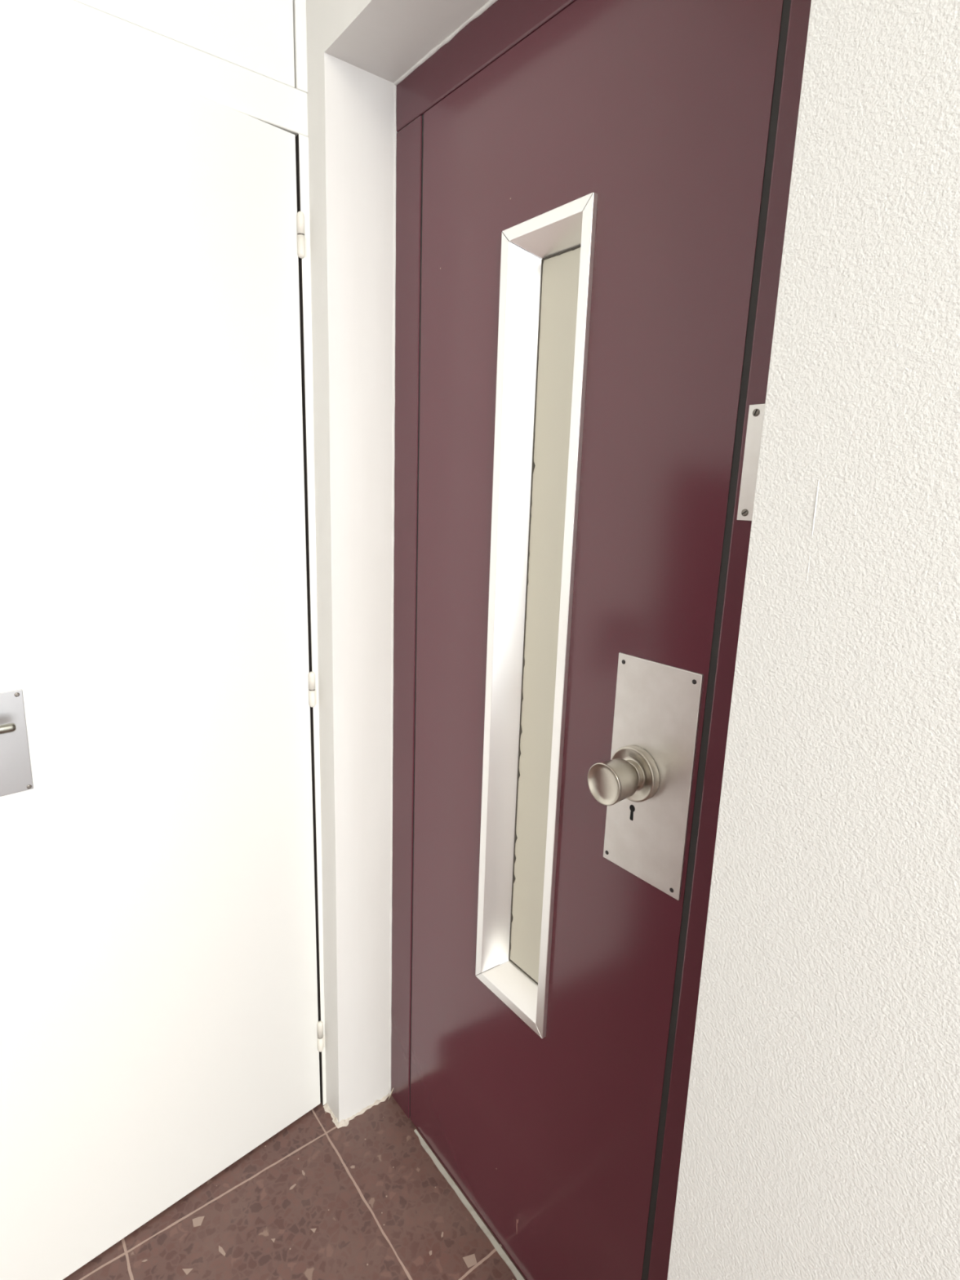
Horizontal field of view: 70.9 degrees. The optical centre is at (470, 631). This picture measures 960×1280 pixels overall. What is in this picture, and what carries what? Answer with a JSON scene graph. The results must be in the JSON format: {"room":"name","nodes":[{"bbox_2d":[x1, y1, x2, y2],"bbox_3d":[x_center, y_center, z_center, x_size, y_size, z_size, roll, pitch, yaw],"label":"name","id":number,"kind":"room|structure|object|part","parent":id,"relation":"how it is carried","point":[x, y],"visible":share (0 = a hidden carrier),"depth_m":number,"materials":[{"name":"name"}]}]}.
{"room":"elevator lobby","nodes":[
{"label":"elevator lobby","id":0,"kind":"room"},
{"bbox_2d":[62,1094,526,1279],"bbox_3d":[-0.330,1.523,-0.181,2.950,0.081,4.250,-7,15,-37],"label":"floor","id":1,"kind":"structure","parent":0,"point":[363,1199],"depth_m":1.32,"materials":[{"name":"brown tile"}]},
{"bbox_2d":[413,1128,524,1279],"bbox_3d":[0.089,1.190,1.239,0.010,0.003,0.717,-7,15,-37],"label":"threshold","id":2,"kind":"object","parent":1,"relation":"on","point":[437,1162],"visible":1,"depth_m":1.35,"materials":[{"name":"grey metal"}]},
{"bbox_2d":[306,0,959,1279],"bbox_3d":[0.806,0.092,0.146,0.337,2.650,3.701,-7,15,-37],"label":"wall","id":3,"kind":"structure","parent":0,"point":[821,1138],"depth_m":0.57,"materials":[{"name":"white paint"}]},
{"bbox_2d":[409,0,791,1279],"bbox_3d":[0.078,0.188,1.078,0.122,2.021,0.651,-7,15,-37],"label":"door","id":4,"kind":"structure","parent":3,"relation":"in","point":[595,197],"depth_m":0.98,"materials":[{"name":"red paint"}]},
{"bbox_3d":[0.083,0.635,1.192,0.050,0.038,0.179,-7,15,-37],"label":"sill","id":5,"kind":"part","parent":4,"relation":"part of","materials":[{"name":"silver metal"}]},
{"bbox_3d":[0.123,0.039,1.082,0.014,1.181,0.104,-7,15,-37],"label":"window panel","id":6,"kind":"part","parent":4,"relation":"part of","materials":[{"name":"beige"}]},
{"bbox_3d":[0.119,-0.554,0.938,0.050,0.038,0.179,-7,15,-37],"label":"rail","id":7,"kind":"part","parent":4,"relation":"part of","materials":[{"name":"silver metal"}]},
{"bbox_3d":[0.189,0.193,0.874,0.052,0.055,0.055,-7,15,-37],"label":"knob","id":8,"kind":"part","parent":4,"relation":"part of","materials":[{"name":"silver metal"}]},
{"bbox_3d":[0.233,0.188,0.884,0.003,0.301,0.128,-7,15,-37],"label":"knob plate","id":9,"kind":"part","parent":4,"relation":"part of","materials":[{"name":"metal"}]},
{"bbox_2d":[391,0,811,1279],"bbox_3d":[0.135,0.151,1.081,0.094,2.104,0.860,-7,15,-37],"label":"door frame","id":10,"kind":"structure","parent":3,"relation":"attached to","point":[504,24],"depth_m":0.96,"materials":[{"name":"red paint"}]},
{"bbox_3d":[0.308,-0.179,0.720,0.002,0.122,0.037,-7,15,-37],"label":"keeper plate","id":11,"kind":"part","parent":10,"relation":"part of","materials":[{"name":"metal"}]},
{"bbox_3d":[-1.631,-0.032,0.379,1.680,2.650,0.132,-7,15,-37],"label":"wall","id":12,"kind":"structure","parent":0,"visible":0},
{"bbox_2d":[0,0,326,1105],"bbox_3d":[-0.636,-0.155,1.097,0.785,2.650,0.084,-7,15,-37],"label":"door frame","id":13,"kind":"structure","parent":12,"relation":"attached to","point":[248,57],"depth_m":1.08,"materials":[{"name":"white paint"}]},
{"bbox_2d":[0,12,324,1279],"bbox_3d":[-0.570,0.171,1.124,0.716,1.992,0.084,-10,17,-43],"label":"door","id":14,"kind":"structure","parent":13,"relation":"in","point":[160,1024],"depth_m":1.13,"materials":[{"name":"white paint"}]},
{"bbox_3d":[-0.716,0.142,0.945,0.124,0.026,0.044,-10,17,-43],"label":"lever","id":15,"kind":"part","parent":14,"relation":"part of","materials":[{"name":"silver metal"}]},
{"bbox_3d":[-0.734,0.175,0.968,0.166,0.160,0.002,-10,17,-43],"label":"handle plate","id":16,"kind":"part","parent":14,"relation":"part of","materials":[{"name":"silver metal"}]},
{"bbox_3d":[-0.581,-1.165,0.877,0.709,0.580,0.040,-7,15,-37],"label":"transom panel","id":17,"kind":"part","parent":13,"relation":"part of","materials":[{"name":"white paint"}]},
{"bbox_3d":[-0.291,-1.203,1.097,0.020,0.582,0.050,-7,15,-37],"label":"post","id":18,"kind":"part","parent":13,"relation":"part of","materials":[{"name":"white paint"}]}
]}

